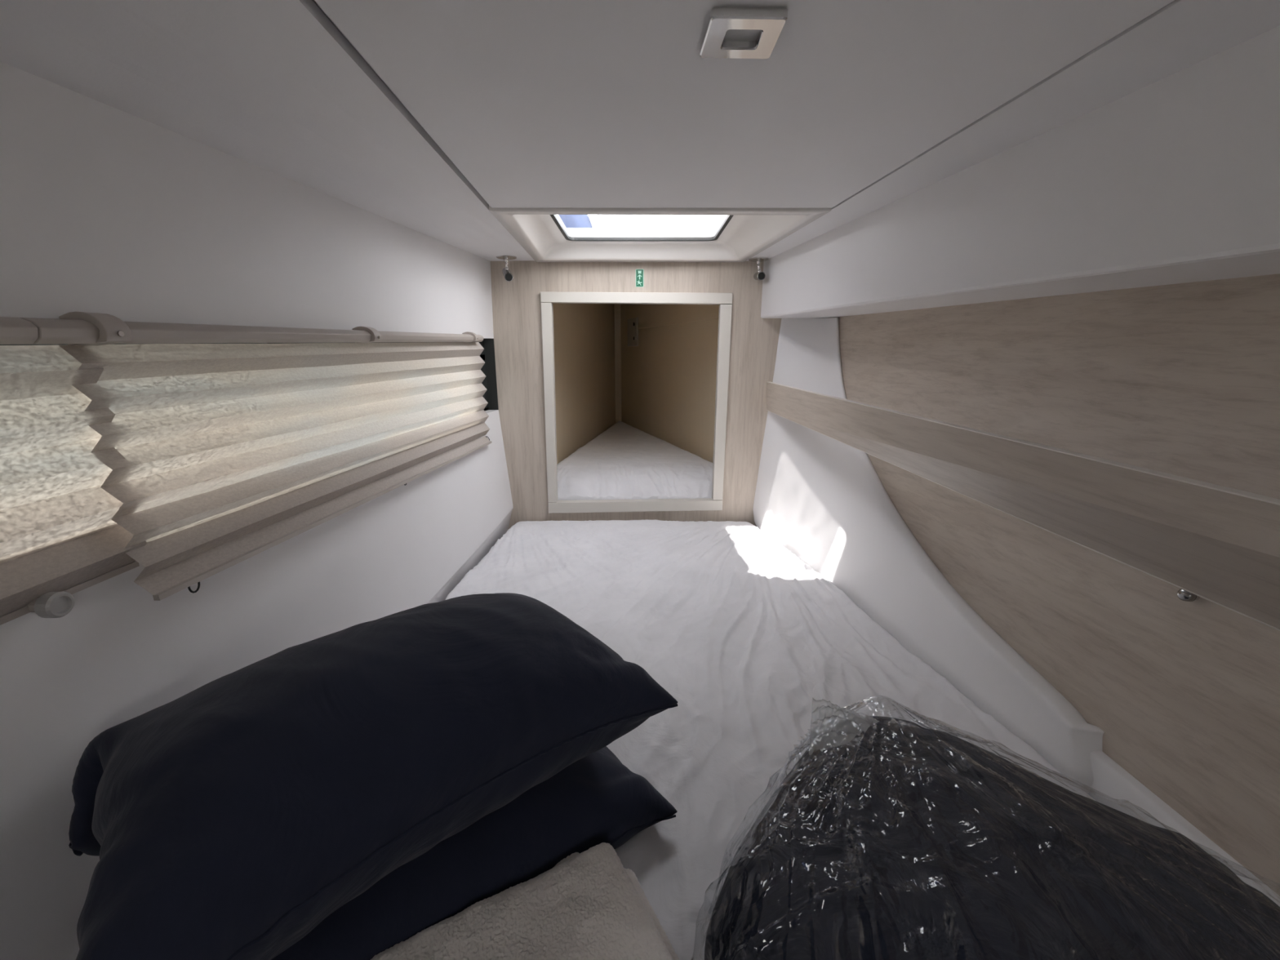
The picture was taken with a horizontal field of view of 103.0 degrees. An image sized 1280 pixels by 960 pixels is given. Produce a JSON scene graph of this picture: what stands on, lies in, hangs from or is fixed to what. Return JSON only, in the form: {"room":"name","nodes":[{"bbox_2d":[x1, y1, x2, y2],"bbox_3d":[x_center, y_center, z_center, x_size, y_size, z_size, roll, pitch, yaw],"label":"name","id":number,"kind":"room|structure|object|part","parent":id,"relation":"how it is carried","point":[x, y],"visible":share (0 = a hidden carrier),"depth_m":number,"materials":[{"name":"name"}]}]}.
{"room":"boat cabin","nodes":[
{"label":"boat cabin","id":0,"kind":"room"},
{"bbox_2d":[0,61,513,959],"bbox_3d":[-0.681,0.088,0.863,0.175,1.452,3.000,0,14,0],"label":"wall","id":1,"kind":"structure","parent":0,"point":[104,208],"depth_m":0.70,"materials":[{"name":"paint"}]},
{"bbox_2d":[26,591,74,617],"bbox_3d":[-0.619,0.130,0.530,0.035,0.027,0.027,0,14,0],"label":"handle","id":2,"kind":"object","parent":1,"relation":"attached to","point":[50,604],"visible":1,"depth_m":0.52,"materials":[{"name":"beige plastic"}]},
{"bbox_3d":[-0.625,0.130,0.530,0.022,0.016,0.016,0,14,0],"label":"stem","id":3,"kind":"part","parent":2,"relation":"part of","materials":[{"name":"beige plastic"}]},
{"bbox_2d":[0,345,146,625],"bbox_3d":[-0.623,0.127,0.010,0.024,0.268,1.230,0,14,0],"label":"blind","id":4,"kind":"object","parent":1,"relation":"attached to","point":[58,533],"visible":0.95,"depth_m":0.54,"materials":[{"name":"fabric"}]},
{"bbox_2d":[187,582,199,593],"bbox_3d":[-0.626,0.142,0.705,0.020,0.029,0.019,0,14,0],"label":"loop","id":5,"kind":"object","parent":1,"relation":"attached to","point":[198,583],"visible":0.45,"depth_m":0.71,"materials":[{"name":"metal"}]},
{"bbox_2d":[0,311,483,346],"bbox_3d":[-0.606,-0.196,0.671,0.050,0.090,2.598,0,14,0],"label":"blind rail","id":6,"kind":"object","parent":1,"relation":"attached to","point":[72,328],"visible":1,"depth_m":0.64,"materials":[{"name":"beige plastic"}]},
{"bbox_3d":[-0.610,0.001,-0.040,0.038,0.050,1.121,0,14,0],"label":"rail","id":7,"kind":"part","parent":6,"relation":"part of","materials":[{"name":"beige plastic"}]},
{"bbox_2d":[0,340,488,410],"bbox_3d":[-0.682,-0.145,0.984,0.014,0.316,2.580,0,14,0],"label":"window","id":8,"kind":"structure","parent":1,"relation":"in","point":[482,354],"depth_m":1.34,"materials":[{"name":"rubber"}]},
{"bbox_3d":[-0.696,-0.400,0.747,0.145,0.449,2.964,0,14,0],"label":"panel","id":9,"kind":"part","parent":1,"relation":"part of","materials":[{"name":"white plastic"}]},
{"bbox_3d":[-0.681,0.371,0.940,0.175,0.865,2.964,0,14,0],"label":"panel","id":10,"kind":"part","parent":1,"relation":"part of","materials":[{"name":"white plastic"}]},
{"bbox_2d":[58,342,492,600],"bbox_3d":[-0.606,-0.164,1.306,0.041,0.396,1.479,0,14,0],"label":"blind","id":11,"kind":"object","parent":1,"relation":"attached to","point":[232,452],"visible":0.99,"depth_m":0.81,"materials":[{"name":"fabric"}]},
{"bbox_2d":[312,0,727,237],"bbox_3d":[0.294,-0.955,1.969,2.172,0.035,5.676,0,14,0],"label":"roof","id":12,"kind":"structure","parent":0,"point":[571,232],"depth_m":1.97,"materials":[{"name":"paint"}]},
{"bbox_2d":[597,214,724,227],"bbox_3d":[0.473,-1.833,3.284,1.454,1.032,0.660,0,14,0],"label":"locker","id":13,"kind":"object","parent":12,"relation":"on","point":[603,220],"visible":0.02,"depth_m":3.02,"materials":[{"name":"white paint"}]},
{"bbox_2d":[558,214,592,227],"bbox_3d":[-0.538,-1.275,2.342,0.724,0.020,2.762,0,14,0],"label":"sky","id":14,"kind":"structure","parent":0,"point":[569,220],"depth_m":2.67,"materials":[{"name":"blue"}]},
{"bbox_2d":[490,260,781,529],"bbox_3d":[0.252,-0.269,2.295,1.944,1.452,0.024,0,14,0],"label":"wall","id":15,"kind":"structure","parent":0,"point":[516,303],"depth_m":2.22,"materials":[{"name":"brown wood"}]},
{"bbox_2d":[540,291,733,513],"bbox_3d":[-0.018,-0.322,2.272,0.815,0.973,0.043,0,14,0],"label":"door frame","id":16,"kind":"structure","parent":15,"relation":"in","point":[547,298],"depth_m":2.24,"materials":[{"name":"beige paint"}]},
{"bbox_2d":[635,269,644,287],"bbox_3d":[-0.001,-0.847,2.137,0.034,0.070,0.003,0,14,0],"label":"exit sign","id":17,"kind":"object","parent":15,"relation":"attached to","point":[639,273],"visible":1,"depth_m":2.14,"materials":[{"name":"green plastic"}]},
{"bbox_2d":[551,302,719,464],"bbox_3d":[0.018,-0.557,3.445,1.236,1.453,2.345,0,14,0],"label":"wall","id":18,"kind":"structure","parent":0,"point":[663,387],"depth_m":3.44,"materials":[{"name":"brown wood"}]},
{"bbox_2d":[626,317,638,346],"bbox_3d":[-0.060,-1.190,4.105,0.019,0.216,0.255,-5,15,-18],"label":"bracket","id":19,"kind":"object","parent":18,"relation":"attached to","point":[633,331],"visible":1,"depth_m":4.08,"materials":[{"name":"brown metal"}]},
{"bbox_2d":[637,311,719,328],"bbox_3d":[0.282,-0.975,3.102,0.012,0.030,1.887,-5,15,-18],"label":"trim","id":20,"kind":"structure","parent":18,"relation":"attached to","point":[714,315],"depth_m":3.15,"materials":[{"name":"brown wood"}]},
{"bbox_2d":[0,0,1279,261],"bbox_3d":[0.124,-0.509,0.708,1.661,0.170,2.940,0,14,0],"label":"ceiling","id":21,"kind":"structure","parent":0,"point":[857,108],"depth_m":0.71,"materials":[{"name":"white plastic"}]},
{"bbox_3d":[-0.511,-0.509,0.708,0.390,0.170,2.940,0,14,0],"label":"panel","id":22,"kind":"part","parent":21,"relation":"part of","materials":[{"name":"white plastic"}]},
{"bbox_2d":[496,255,516,281],"bbox_3d":[-0.530,-0.841,2.031,0.079,0.098,0.079,0,14,0],"label":"reading lamp","id":23,"kind":"object","parent":21,"relation":"attached to","point":[508,276],"visible":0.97,"depth_m":2.02,"materials":[{"name":"silver metal"}]},
{"bbox_3d":[-0.530,-0.857,2.027,0.014,0.052,0.014,0,14,0],"label":"lamp stem","id":24,"kind":"part","parent":23,"relation":"part of","materials":[{"name":"silver metal"}]},
{"bbox_2d":[488,204,831,262],"bbox_3d":[0.038,-0.842,1.730,0.940,0.067,0.794,0,14,0],"label":"frame","id":25,"kind":"structure","parent":21,"relation":"attached to","point":[744,233],"depth_m":1.85,"materials":[{"name":"plastic"}]},
{"bbox_2d":[662,214,724,226],"bbox_3d":[0.184,-0.922,1.724,0.231,0.013,0.528,0,14,0],"label":"skylight","id":26,"kind":"object","parent":25,"relation":"attached to","point":[677,220],"visible":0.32,"depth_m":1.89,"materials":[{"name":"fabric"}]},
{"bbox_2d":[699,6,787,58],"bbox_3d":[0.120,-0.534,0.604,0.090,0.020,0.083,0,14,0],"label":"recessed light","id":27,"kind":"object","parent":21,"relation":"in","point":[730,33],"visible":1,"depth_m":0.60,"materials":[{"name":"silver metal"}]},
{"bbox_3d":[0.155,-0.467,0.307,1.098,0.014,2.142,0,14,0],"label":"panel","id":28,"kind":"part","parent":21,"relation":"part of","materials":[{"name":"white plastic"}]},
{"bbox_2d":[748,257,768,280],"bbox_3d":[0.482,-0.857,2.079,0.079,0.089,0.079,0,14,0],"label":"reading lamp","id":29,"kind":"object","parent":21,"relation":"attached to","point":[759,275],"visible":1,"depth_m":2.06,"materials":[{"name":"silver metal"}]},
{"bbox_3d":[0.484,-0.869,2.076,0.019,0.053,0.014,0,14,0],"label":"lamp stem","id":30,"kind":"part","parent":29,"relation":"part of","materials":[{"name":"silver metal"}]},
{"bbox_2d":[827,273,1279,894],"bbox_3d":[0.948,0.088,0.863,0.360,1.452,3.045,-2,14,-9],"label":"wall","id":31,"kind":"structure","parent":0,"point":[1182,380],"depth_m":0.95,"materials":[{"name":"brown wood"}]},
{"bbox_2d":[752,317,1103,794],"bbox_3d":[0.769,-0.029,1.580,0.271,1.007,1.575,-2,14,-8],"label":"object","id":32,"kind":"structure","parent":31,"relation":"attached to","point":[822,498],"depth_m":1.56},
{"bbox_2d":[760,25,1279,318],"bbox_3d":[0.881,-0.452,0.721,0.307,0.336,3.019,-2,14,-8],"label":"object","id":33,"kind":"structure","parent":31,"relation":"attached to","point":[1175,179],"depth_m":0.83,"materials":[{"name":"white plastic"}]},
{"bbox_2d":[766,382,1279,631],"bbox_3d":[0.569,-0.019,0.842,0.092,0.125,2.915,0,14,0],"label":"board","id":34,"kind":"object","parent":31,"relation":"attached to","point":[1219,544],"visible":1,"depth_m":0.61,"materials":[{"name":"brown wood"}]},
{"bbox_2d":[1088,751,1279,906],"bbox_3d":[0.924,0.790,0.270,0.063,0.257,1.487,-2,14,-8],"label":"trim","id":35,"kind":"structure","parent":31,"relation":"attached to","point":[1110,779],"depth_m":0.84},
{"bbox_2d":[1177,588,1199,601],"bbox_3d":[0.903,0.189,0.836,0.032,0.022,0.021,0,14,0],"label":"handle","id":36,"kind":"object","parent":31,"relation":"attached to","point":[1184,595],"visible":0.78,"depth_m":0.83,"materials":[{"name":"silver metal"}]},
{"bbox_3d":[0.210,0.959,2.403,2.340,0.024,5.640,0,14,0],"label":"floor","id":37,"kind":"structure","parent":0,"visible":0},
{"bbox_3d":[0.240,0.971,1.071,2.160,0.598,2.928,0,14,0],"label":"trim","id":38,"kind":"structure","parent":37,"relation":"on","visible":0},
{"bbox_2d":[444,519,1095,959],"bbox_3d":[0.129,0.591,0.981,1.566,0.178,2.914,0,14,0],"label":"mattress","id":39,"kind":"object","parent":38,"relation":"on","point":[744,634],"visible":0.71,"depth_m":1.26,"materials":[{"name":"white fabric"}]},
{"bbox_2d":[271,746,677,959],"bbox_3d":[-0.323,0.509,0.751,0.674,0.163,0.393,-11,18,-37],"label":"pillow","id":40,"kind":"object","parent":39,"relation":"on","point":[596,799],"visible":0.26,"depth_m":0.68,"materials":[{"name":"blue fabric"}]},
{"bbox_2d":[68,592,677,959],"bbox_3d":[-0.329,0.331,0.690,0.694,0.277,0.413,-13,19,-43],"label":"pillow","id":41,"kind":"object","parent":40,"relation":"on","point":[228,818],"visible":1,"depth_m":0.54,"materials":[{"name":"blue fabric"}]},
{"bbox_2d":[370,842,679,959],"bbox_3d":[-0.104,0.591,0.532,0.506,0.091,0.482,0,14,0],"label":"blanket","id":42,"kind":"object","parent":39,"relation":"on","point":[588,906],"visible":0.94,"depth_m":0.61,"materials":[{"name":"beige fabric"}]},
{"bbox_2d":[691,695,1279,959],"bbox_3d":[0.382,0.482,0.517,0.582,0.306,0.559,11,18,37],"label":"quilt","id":43,"kind":"object","parent":39,"relation":"on","point":[888,838],"visible":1,"depth_m":0.50,"materials":[{"name":"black plastic"}]},
{"bbox_3d":[0.018,0.239,3.628,1.164,0.780,2.292,0,14,0],"label":"trim","id":44,"kind":"structure","parent":37,"relation":"on","visible":0},
{"bbox_2d":[556,421,712,500],"bbox_3d":[0.013,-0.209,3.488,1.076,0.158,2.250,0,14,0],"label":"mattress","id":45,"kind":"object","parent":44,"relation":"on","point":[624,461],"visible":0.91,"depth_m":2.56,"materials":[{"name":"white fabric"}]}
]}

